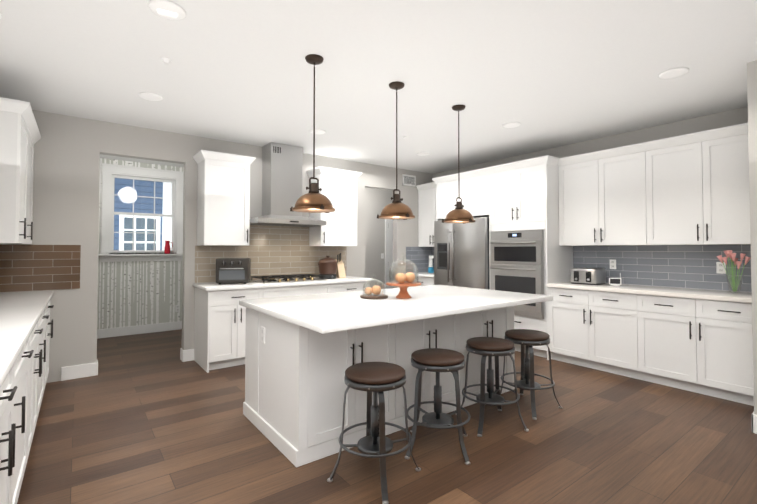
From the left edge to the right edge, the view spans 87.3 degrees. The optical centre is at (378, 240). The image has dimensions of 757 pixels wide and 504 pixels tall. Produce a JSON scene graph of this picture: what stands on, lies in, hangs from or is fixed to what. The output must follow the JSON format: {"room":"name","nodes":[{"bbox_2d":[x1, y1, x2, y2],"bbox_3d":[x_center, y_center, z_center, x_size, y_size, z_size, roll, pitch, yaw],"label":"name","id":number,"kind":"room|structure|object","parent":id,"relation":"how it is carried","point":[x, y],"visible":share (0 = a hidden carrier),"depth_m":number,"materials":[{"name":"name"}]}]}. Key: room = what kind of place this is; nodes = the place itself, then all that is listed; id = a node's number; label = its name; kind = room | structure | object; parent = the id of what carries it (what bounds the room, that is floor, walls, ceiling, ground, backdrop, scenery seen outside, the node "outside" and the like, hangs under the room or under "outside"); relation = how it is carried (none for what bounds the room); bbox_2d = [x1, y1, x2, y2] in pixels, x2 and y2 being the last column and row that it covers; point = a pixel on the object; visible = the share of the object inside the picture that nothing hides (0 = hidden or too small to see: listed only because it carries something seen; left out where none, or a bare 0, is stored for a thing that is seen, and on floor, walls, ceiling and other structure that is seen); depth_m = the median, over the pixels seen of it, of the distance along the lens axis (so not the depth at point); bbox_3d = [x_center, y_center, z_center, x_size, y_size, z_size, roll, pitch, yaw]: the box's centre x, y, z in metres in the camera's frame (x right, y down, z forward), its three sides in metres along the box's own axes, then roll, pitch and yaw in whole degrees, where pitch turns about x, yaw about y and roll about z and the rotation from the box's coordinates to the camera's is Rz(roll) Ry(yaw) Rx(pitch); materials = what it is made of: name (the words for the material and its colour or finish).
{"room":"kitchen","nodes":[
{"label":"kitchen","id":0,"kind":"room"},
{"bbox_2d":[97,158,180,328],"bbox_3d":[-3.830,0.117,6.257,1.440,2.695,0.120,1,-2,-37],"label":"wall","id":1,"kind":"structure","parent":0,"point":[134,293],"depth_m":6.20,"materials":[{"name":"white"}]},
{"bbox_2d":[97,321,181,338],"bbox_3d":[-3.774,1.395,6.187,1.420,0.135,0.014,1,-2,-37],"label":"baseboard","id":2,"kind":"structure","parent":1,"relation":"attached to","point":[159,327],"depth_m":6.20,"materials":[{"name":"white wood"}]},
{"bbox_2d":[98,163,183,261],"bbox_3d":[-3.713,-0.410,6.296,1.180,1.480,0.220,1,-2,-37],"label":"alcove window","id":3,"kind":"structure","parent":1,"relation":"in","point":[111,173],"depth_m":6.26,"materials":[{"name":"clear glass"}]},
{"bbox_2d":[164,240,172,253],"bbox_3d":[-3.408,0.109,6.437,0.135,0.216,0.086,1,-2,-37],"label":"pitcher","id":4,"kind":"object","parent":3,"relation":"on","point":[167,249],"visible":1,"depth_m":6.40,"materials":[{"name":"ceramic"}]},
{"bbox_2d":[175,305,179,311],"bbox_3d":[-3.312,1.121,6.544,0.072,0.115,0.008,1,-2,-37],"label":"electrical outlet plate","id":5,"kind":"object","parent":1,"relation":"attached to","point":[177,307],"depth_m":6.54,"materials":[{"name":"white plastic"}]},
{"bbox_2d":[181,167,183,320],"bbox_3d":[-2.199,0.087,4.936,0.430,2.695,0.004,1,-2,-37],"label":"wall","id":6,"kind":"structure","parent":0,"point":[182,168],"depth_m":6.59,"materials":[{"name":"grey paint"}]},
{"bbox_2d":[0,110,431,382],"bbox_3d":[-2.567,0.079,4.581,9.035,2.695,0.120,1,-2,-37],"label":"wall","id":7,"kind":"structure","parent":0,"point":[68,150],"depth_m":4.19,"materials":[{"name":"paint"}]},
{"bbox_2d":[61,361,97,380],"bbox_3d":[-3.073,1.348,4.085,0.304,0.135,0.014,1,-2,-37],"label":"baseboard","id":8,"kind":"structure","parent":7,"relation":"attached to","point":[78,371],"depth_m":4.08,"materials":[{"name":"white wood"}]},
{"bbox_2d":[180,348,193,359],"bbox_3d":[-2.220,1.366,4.898,0.414,0.135,0.014,1,-2,-37],"label":"baseboard","id":9,"kind":"structure","parent":7,"relation":"attached to","point":[184,354],"depth_m":4.70,"materials":[{"name":"white wood"}]},
{"bbox_2d":[193,150,255,245],"bbox_3d":[-1.865,-0.476,4.796,0.620,1.075,0.397,1,-2,-37],"label":"upper cabinet","id":10,"kind":"object","parent":7,"relation":"attached to","point":[223,199],"visible":1,"depth_m":4.67,"materials":[{"name":"white wood"}]},
{"bbox_2d":[195,225,346,282],"bbox_3d":[-1.348,0.166,5.417,2.150,0.727,0.007,1,-2,-37],"label":"backsplash","id":11,"kind":"structure","parent":7,"relation":"attached to","point":[277,250],"depth_m":5.36,"materials":[{"name":"beige tile"}]},
{"bbox_2d":[250,142,326,226],"bbox_3d":[-1.218,-0.727,5.214,0.930,1.051,0.520,1,-2,-37],"label":"range hood","id":12,"kind":"object","parent":7,"relation":"attached to","point":[282,168],"visible":0.94,"depth_m":5.16,"materials":[{"name":"silver metal"}]},
{"bbox_2d":[306,166,361,245],"bbox_3d":[-0.636,-0.456,5.724,0.700,1.075,0.397,1,-2,-37],"label":"upper cabinet","id":13,"kind":"object","parent":7,"relation":"attached to","point":[339,188],"visible":0.96,"depth_m":5.60,"materials":[{"name":"white wood"}]},
{"bbox_2d":[402,174,415,186],"bbox_3d":[0.532,-1.038,6.863,0.300,0.190,0.010,1,-2,-37],"label":"air vent","id":14,"kind":"object","parent":7,"relation":"in","point":[408,180],"visible":1,"depth_m":6.86,"materials":[{"name":"metal"}]},
{"bbox_2d":[0,0,756,173],"bbox_3d":[-0.100,-1.331,3.142,11.200,0.060,13.000,1,-2,-37],"label":"ceiling","id":15,"kind":"structure","parent":0,"point":[548,74],"depth_m":3.03,"materials":[{"name":"paint"}]},
{"bbox_2d":[138,92,162,100],"bbox_3d":[-2.041,-1.285,3.554,0.189,0.011,0.189,0,-1,8],"label":"recessed light","id":16,"kind":"object","parent":15,"relation":"in","point":[145,95],"depth_m":3.53,"materials":[{"name":"white"}]},
{"bbox_2d":[161,57,171,63],"bbox_3d":[-1.531,-1.293,2.862,0.067,0.027,0.067,-1,-2,44],"label":"smoke detector","id":17,"kind":"object","parent":15,"relation":"attached to","point":[165,60],"depth_m":2.85,"materials":[{"name":"white plastic"}]},
{"bbox_2d":[148,0,185,19],"bbox_3d":[-1.207,-1.314,2.267,0.189,0.011,0.189,0,-1,8],"label":"recessed light","id":18,"kind":"object","parent":15,"relation":"in","point":[167,9],"depth_m":2.25,"materials":[{"name":"white"}]},
{"bbox_2d":[290,54,334,212],"bbox_3d":[-0.455,-0.757,2.835,0.311,1.100,0.319,1,-2,-37],"label":"pendant light","id":19,"kind":"object","parent":15,"relation":"hanging from","point":[313,200],"visible":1,"depth_m":2.79,"materials":[{"name":"brown metal"}]},
{"bbox_2d":[309,129,325,133],"bbox_3d":[-0.709,-1.262,4.611,0.189,0.011,0.189,0,-1,8],"label":"recessed light","id":20,"kind":"object","parent":15,"relation":"in","point":[317,131],"depth_m":4.58,"materials":[{"name":"white"}]},
{"bbox_2d":[377,81,414,219],"bbox_3d":[0.157,-0.739,3.288,0.311,1.115,0.319,1,-2,-37],"label":"pendant light","id":21,"kind":"object","parent":15,"relation":"hanging from","point":[396,208],"visible":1,"depth_m":3.23,"materials":[{"name":"brown metal"}]},
{"bbox_2d":[417,152,429,155],"bbox_3d":[0.640,-1.238,5.679,0.189,0.011,0.189,0,-1,8],"label":"recessed light","id":22,"kind":"object","parent":15,"relation":"in","point":[420,153],"depth_m":5.64,"materials":[{"name":"white"}]},
{"bbox_2d":[442,105,474,223],"bbox_3d":[0.778,-0.728,3.804,0.311,1.115,0.319,1,-2,-37],"label":"pendant light","id":23,"kind":"object","parent":15,"relation":"hanging from","point":[458,214],"visible":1,"depth_m":3.76,"materials":[{"name":"brown metal"}]},
{"bbox_2d":[503,122,520,127],"bbox_3d":[1.462,-1.267,4.358,0.189,0.011,0.189,0,-1,8],"label":"recessed light","id":24,"kind":"object","parent":15,"relation":"in","point":[510,124],"depth_m":4.33,"materials":[{"name":"white"}]},
{"bbox_2d":[659,67,688,78],"bbox_3d":[2.290,-1.296,3.079,0.189,0.011,0.189,0,-1,8],"label":"recessed light","id":25,"kind":"object","parent":15,"relation":"in","point":[675,72],"depth_m":3.07,"materials":[{"name":"white"}]},
{"bbox_2d":[365,187,392,288],"bbox_3d":[-0.195,0.170,8.627,4.540,2.695,0.120,1,-2,-37],"label":"wall","id":26,"kind":"structure","parent":0,"point":[377,201],"depth_m":8.64,"materials":[{"name":"paint"}]},
{"bbox_2d":[385,219,392,288],"bbox_3d":[0.551,0.464,9.044,0.950,2.125,0.099,1,-2,-37],"label":"door","id":27,"kind":"structure","parent":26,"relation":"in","point":[388,243],"depth_m":8.85,"materials":[{"name":"white wood"}]},
{"bbox_2d":[17,329,756,503],"bbox_3d":[-0.100,1.423,3.080,11.200,0.060,13.000,1,-2,-37],"label":"floor","id":28,"kind":"structure","parent":0,"point":[148,418],"depth_m":2.62,"materials":[{"name":"brown wood"}]},
{"bbox_2d":[0,358,19,503],"bbox_3d":[-1.660,0.915,1.259,0.667,0.876,0.777,1,-2,-37],"label":"base cabinet","id":29,"kind":"object","parent":28,"relation":"on","point":[10,396],"depth_m":1.64,"materials":[{"name":"white wood"}]},
{"bbox_2d":[0,290,53,389],"bbox_3d":[-2.465,0.481,2.356,0.692,0.040,3.532,1,-2,-37],"label":"countertop","id":30,"kind":"structure","parent":29,"relation":"on","point":[20,312],"depth_m":2.28,"materials":[{"name":"white stone"}]},
{"bbox_2d":[16,330,35,503],"bbox_3d":[-2.068,0.927,1.800,0.667,0.876,0.816,1,-2,-37],"label":"base cabinet","id":31,"kind":"object","parent":28,"relation":"on","point":[26,358],"depth_m":2.19,"materials":[{"name":"white wood"}]},
{"bbox_2d":[32,318,43,439],"bbox_3d":[-2.489,0.939,2.356,0.667,0.876,0.817,1,-2,-37],"label":"base cabinet","id":32,"kind":"object","parent":28,"relation":"on","point":[38,342],"depth_m":2.77,"materials":[{"name":"white wood"}]},
{"bbox_2d":[40,310,47,406],"bbox_3d":[-2.909,0.952,2.912,0.667,0.876,0.816,1,-2,-37],"label":"base cabinet","id":33,"kind":"object","parent":28,"relation":"on","point":[43,353],"depth_m":3.34,"materials":[{"name":"white wood"}]},
{"bbox_2d":[48,302,51,373],"bbox_3d":[-3.311,0.964,3.445,0.667,0.876,0.757,1,-2,-37],"label":"base cabinet","id":34,"kind":"object","parent":28,"relation":"on","point":[49,323],"depth_m":3.88,"materials":[{"name":"white wood"}]},
{"bbox_2d":[194,288,268,372],"bbox_3d":[-1.754,0.992,4.708,0.667,0.876,0.617,1,-2,-37],"label":"base cabinet","id":35,"kind":"object","parent":28,"relation":"on","point":[219,325],"depth_m":4.41,"materials":[{"name":"white wood"}]},
{"bbox_2d":[193,276,368,291],"bbox_3d":[-1.156,0.544,5.154,2.196,0.040,0.642,1,-2,-37],"label":"countertop","id":36,"kind":"structure","parent":35,"relation":"on","point":[223,287],"depth_m":4.75,"materials":[{"name":"white stone"}]},
{"bbox_2d":[216,258,250,283],"bbox_3d":[-1.729,0.363,4.735,0.360,0.300,0.337,0,-1,-13],"label":"air fryer oven","id":37,"kind":"object","parent":36,"relation":"on","point":[233,270],"visible":1,"depth_m":4.60,"materials":[{"name":"black metal"}]},
{"bbox_2d":[250,274,326,283],"bbox_3d":[-1.161,0.492,5.145,0.850,0.062,0.510,1,-2,-37],"label":"cooktop","id":38,"kind":"object","parent":36,"relation":"in","point":[290,278],"visible":1,"depth_m":5.04,"materials":[{"name":"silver metal"}]},
{"bbox_2d":[318,256,336,278],"bbox_3d":[-0.712,0.372,5.574,0.280,0.320,0.268,1,-2,-37],"label":"pot","id":39,"kind":"object","parent":36,"relation":"on","point":[327,267],"visible":0.98,"depth_m":5.47,"materials":[{"name":"brown metal"}]},
{"bbox_2d":[335,253,345,277],"bbox_3d":[-0.551,0.359,5.740,0.100,0.354,0.210,1,-1,-25],"label":"knife block","id":40,"kind":"object","parent":36,"relation":"on","point":[340,272],"visible":0.96,"depth_m":5.71,"materials":[{"name":"brown wood"}]},
{"bbox_2d":[269,284,336,297],"bbox_3d":[-1.172,1.002,5.147,1.029,0.876,0.617,1,-2,-37],"label":"base cabinet","id":41,"kind":"object","parent":28,"relation":"on","point":[306,289],"depth_m":4.97,"materials":[{"name":"white wood"}]},
{"bbox_2d":[337,280,371,292],"bbox_3d":[-0.582,1.012,5.593,0.688,0.876,0.617,1,-2,-37],"label":"base cabinet","id":42,"kind":"object","parent":28,"relation":"on","point":[340,287],"depth_m":5.38,"materials":[{"name":"white wood"}]},
{"bbox_2d":[327,362,420,503],"bbox_3d":[-0.019,1.069,2.334,0.512,0.615,0.512,1,-2,-37],"label":"stool","id":43,"kind":"object","parent":28,"relation":"on","point":[377,379],"visible":0.98,"depth_m":2.27,"materials":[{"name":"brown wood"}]},
{"bbox_2d":[243,305,517,466],"bbox_3d":[0.114,0.964,3.458,2.239,0.876,1.025,1,-2,-37],"label":"kitchen island","id":44,"kind":"object","parent":28,"relation":"on","point":[303,353],"depth_m":2.75,"materials":[{"name":"white wood"}]},
{"bbox_2d":[239,285,552,332],"bbox_3d":[0.205,0.503,3.344,2.300,0.040,1.380,1,-2,-37],"label":"island countertop","id":45,"kind":"structure","parent":44,"relation":"on","point":[327,312],"depth_m":2.89,"materials":[{"name":"white stone"}]},
{"bbox_2d":[360,274,387,298],"bbox_3d":[-0.037,0.380,3.352,0.236,0.204,0.236,1,-2,-37],"label":"cloche","id":46,"kind":"object","parent":45,"relation":"on","point":[373,296],"visible":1,"depth_m":3.30,"materials":[{"name":"clear glass"}]},
{"bbox_2d":[365,285,380,294],"bbox_3d":[-0.045,0.419,3.349,0.131,0.084,0.110,1,-2,-37],"label":"peach","id":47,"kind":"object","parent":46,"relation":"in","point":[369,291],"depth_m":3.32,"materials":[{"name":"orange food"}]},
{"bbox_2d":[386,255,421,298],"bbox_3d":[0.211,0.296,3.340,0.300,0.373,0.300,1,-2,-37],"label":"stand","id":48,"kind":"object","parent":45,"relation":"on","point":[403,292],"visible":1,"depth_m":3.29,"materials":[{"name":"orange ceramic"}]},
{"bbox_2d":[395,272,414,282],"bbox_3d":[0.206,0.312,3.349,0.178,0.090,0.169,1,-2,-37],"label":"peach","id":49,"kind":"object","parent":48,"relation":"in","point":[403,277],"depth_m":3.29,"materials":[{"name":"orange food"}]},
{"bbox_2d":[410,275,433,286],"bbox_3d":[0.946,1.036,6.687,0.617,0.875,0.714,1,-2,-37],"label":"base cabinet","id":50,"kind":"object","parent":28,"relation":"on","point":[425,282],"depth_m":6.46,"materials":[{"name":"white wood"}]},
{"bbox_2d":[414,272,433,278],"bbox_3d":[0.936,0.578,6.690,0.642,0.040,0.714,1,-2,-37],"label":"countertop","id":51,"kind":"structure","parent":50,"relation":"on","point":[425,275],"depth_m":6.44,"materials":[{"name":"white stone"}]},
{"bbox_2d":[428,255,433,272],"bbox_3d":[0.916,0.411,6.860,0.100,0.300,0.129,1,-2,-37],"label":"steamer","id":52,"kind":"object","parent":51,"relation":"on","point":[430,269],"visible":0.85,"depth_m":6.84,"materials":[{"name":"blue plastic"}]},
{"bbox_2d":[405,348,470,464],"bbox_3d":[0.400,1.076,2.675,0.561,0.615,0.561,1,-2,-37],"label":"stool","id":53,"kind":"object","parent":28,"relation":"on","point":[437,360],"visible":1,"depth_m":2.58,"materials":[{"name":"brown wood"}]},
{"bbox_2d":[434,217,488,289],"bbox_3d":[1.406,0.567,5.963,0.756,1.758,0.967,1,-2,-37],"label":"fridge","id":54,"kind":"object","parent":28,"relation":"on","point":[461,254],"visible":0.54,"depth_m":5.71,"materials":[{"name":"metal"}]},
{"bbox_2d":[456,337,528,436],"bbox_3d":[0.858,1.085,3.047,0.527,0.615,0.527,1,-2,-37],"label":"stool","id":55,"kind":"object","parent":28,"relation":"on","point":[485,347],"visible":1,"depth_m":2.96,"materials":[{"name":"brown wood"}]},
{"bbox_2d":[486,155,572,359],"bbox_3d":[2.018,0.220,5.286,0.617,2.444,0.844,1,-2,-37],"label":"tall cabinet","id":56,"kind":"object","parent":28,"relation":"on","point":[524,194],"depth_m":4.95,"materials":[{"name":"white wood"}]},
{"bbox_2d":[490,230,543,318],"bbox_3d":[1.727,0.412,5.063,0.110,1.070,0.749,1,-2,-37],"label":"wall oven","id":57,"kind":"object","parent":56,"relation":"in","point":[517,261],"visible":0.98,"depth_m":5.00,"materials":[{"name":"silver metal"}]},
{"bbox_2d":[500,329,562,419],"bbox_3d":[1.259,1.092,3.362,0.430,0.615,0.430,1,-2,-37],"label":"stool","id":58,"kind":"object","parent":28,"relation":"on","point":[527,340],"visible":0.9,"depth_m":3.31,"materials":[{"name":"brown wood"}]},
{"bbox_2d":[550,287,629,376],"bbox_3d":[2.578,0.987,4.528,0.617,0.875,1.013,1,-2,-37],"label":"base cabinet","id":59,"kind":"object","parent":28,"relation":"on","point":[590,329],"depth_m":4.35,"materials":[{"name":"white wood"}]},
{"bbox_2d":[630,295,753,405],"bbox_3d":[3.117,0.971,3.815,0.617,0.875,1.013,1,-2,-37],"label":"base cabinet","id":60,"kind":"object","parent":28,"relation":"on","point":[700,341],"depth_m":3.62,"materials":[{"name":"white wood"}]},
{"bbox_2d":[546,281,751,302],"bbox_3d":[2.837,0.522,4.174,0.642,0.040,1.907,1,-2,-37],"label":"countertop","id":61,"kind":"structure","parent":60,"relation":"on","point":[624,289],"depth_m":3.93,"materials":[{"name":"white stone"}]},
{"bbox_2d":[570,267,605,284],"bbox_3d":[2.469,0.419,4.686,0.292,0.186,0.300,1,-2,-37],"label":"toaster","id":62,"kind":"object","parent":61,"relation":"on","point":[589,276],"visible":1,"depth_m":4.59,"materials":[{"name":"silver metal"}]},
{"bbox_2d":[609,273,620,285],"bbox_3d":[2.674,0.438,4.483,0.120,0.140,0.060,-1,-2,33],"label":"monitor","id":63,"kind":"object","parent":61,"relation":"on","point":[615,281],"visible":1,"depth_m":4.47,"materials":[{"name":"white plastic"}]},
{"bbox_2d":[717,250,750,293],"bbox_3d":[3.271,0.289,3.652,0.222,0.401,0.249,1,-2,-37],"label":"flower vase","id":64,"kind":"object","parent":61,"relation":"on","point":[731,255],"visible":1,"depth_m":3.63,"materials":[{"name":"clear glass"}]},
{"bbox_2d":[432,107,750,291],"bbox_3d":[2.373,0.098,5.436,0.120,2.695,4.470,1,-2,-37],"label":"wall","id":65,"kind":"structure","parent":0,"point":[714,121],"depth_m":4.57,"materials":[{"name":"paint"}]},
{"bbox_2d":[416,183,436,246],"bbox_3d":[1.054,-0.431,6.803,0.347,1.074,0.712,1,-2,-37],"label":"upper cabinet","id":66,"kind":"object","parent":65,"relation":"attached to","point":[427,193],"depth_m":6.82,"materials":[{"name":"white wood"}]},
{"bbox_2d":[438,167,489,218],"bbox_3d":[1.469,-0.664,6.034,0.617,0.644,0.979,1,-2,-37],"label":"upper cabinet","id":67,"kind":"object","parent":65,"relation":"attached to","point":[474,185],"depth_m":5.76,"materials":[{"name":"white wood"}]},
{"bbox_2d":[406,245,751,291],"bbox_3d":[2.069,0.298,5.202,0.638,0.453,4.464,1,-2,-37],"label":"backsplash","id":68,"kind":"structure","parent":65,"relation":"attached to","point":[686,266],"depth_m":4.35,"materials":[{"name":"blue tile"}]},
{"bbox_2d":[557,144,639,245],"bbox_3d":[2.687,-0.480,4.642,0.347,1.074,1.012,1,-2,-37],"label":"upper cabinet","id":69,"kind":"object","parent":65,"relation":"attached to","point":[597,189],"depth_m":4.56,"materials":[{"name":"white wood"}]},
{"bbox_2d":[610,259,615,268],"bbox_3d":[2.801,0.285,4.742,0.008,0.115,0.072,1,-2,-37],"label":"electrical outlet plate","id":70,"kind":"object","parent":65,"relation":"attached to","point":[612,262],"depth_m":4.74,"materials":[{"name":"white plastic"}]},
{"bbox_2d":[636,123,750,244],"bbox_3d":[3.225,-0.496,3.929,0.347,1.074,1.012,1,-2,-37],"label":"upper cabinet","id":71,"kind":"object","parent":65,"relation":"attached to","point":[690,189],"depth_m":3.84,"materials":[{"name":"white wood"}]},
{"bbox_2d":[716,262,725,273],"bbox_3d":[3.405,0.272,3.943,0.008,0.115,0.072,1,-2,-37],"label":"electrical outlet plate","id":72,"kind":"object","parent":65,"relation":"attached to","point":[720,268],"depth_m":3.94,"materials":[{"name":"white plastic"}]},
{"bbox_2d":[747,60,756,414],"bbox_3d":[4.635,0.009,1.443,1.325,2.695,4.630,1,-2,-37],"label":"wall","id":73,"kind":"structure","parent":0,"point":[752,98],"depth_m":2.88,"materials":[{"name":"paint"}]},
{"bbox_2d":[751,412,756,433],"bbox_3d":[4.066,1.280,1.056,0.014,0.135,4.544,1,-2,-37],"label":"baseboard","id":74,"kind":"structure","parent":73,"relation":"attached to","point":[753,417],"depth_m":2.85,"materials":[{"name":"white wood"}]},
{"bbox_3d":[-2.778,0.023,2.103,0.120,2.695,3.580,1,-2,-37],"label":"wall","id":75,"kind":"structure","parent":0,"visible":0},
{"bbox_2d":[0,97,40,244],"bbox_3d":[-3.231,-0.510,3.294,0.572,1.075,1.147,1,-2,-37],"label":"upper cabinet","id":76,"kind":"object","parent":75,"relation":"attached to","point":[20,136],"visible":1,"depth_m":3.01,"materials":[{"name":"white wood"}]},
{"bbox_2d":[0,245,80,292],"bbox_3d":[-3.432,0.267,3.840,0.873,0.453,0.008,1,-2,-37],"label":"backsplash","id":77,"kind":"structure","parent":75,"relation":"attached to","point":[23,268],"depth_m":3.90,"materials":[{"name":"brown tile"}]},
{"label":"outside","id":78,"kind":"structure","parent":0,"visible":0},
{"bbox_2d":[114,178,171,249],"bbox_3d":[-5.230,-0.976,8.932,8.000,5.000,0.165,1,-2,-37],"label":"house","id":79,"kind":"structure","parent":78,"point":[166,224],"depth_m":8.84,"materials":[{"name":"blue"}]}
]}

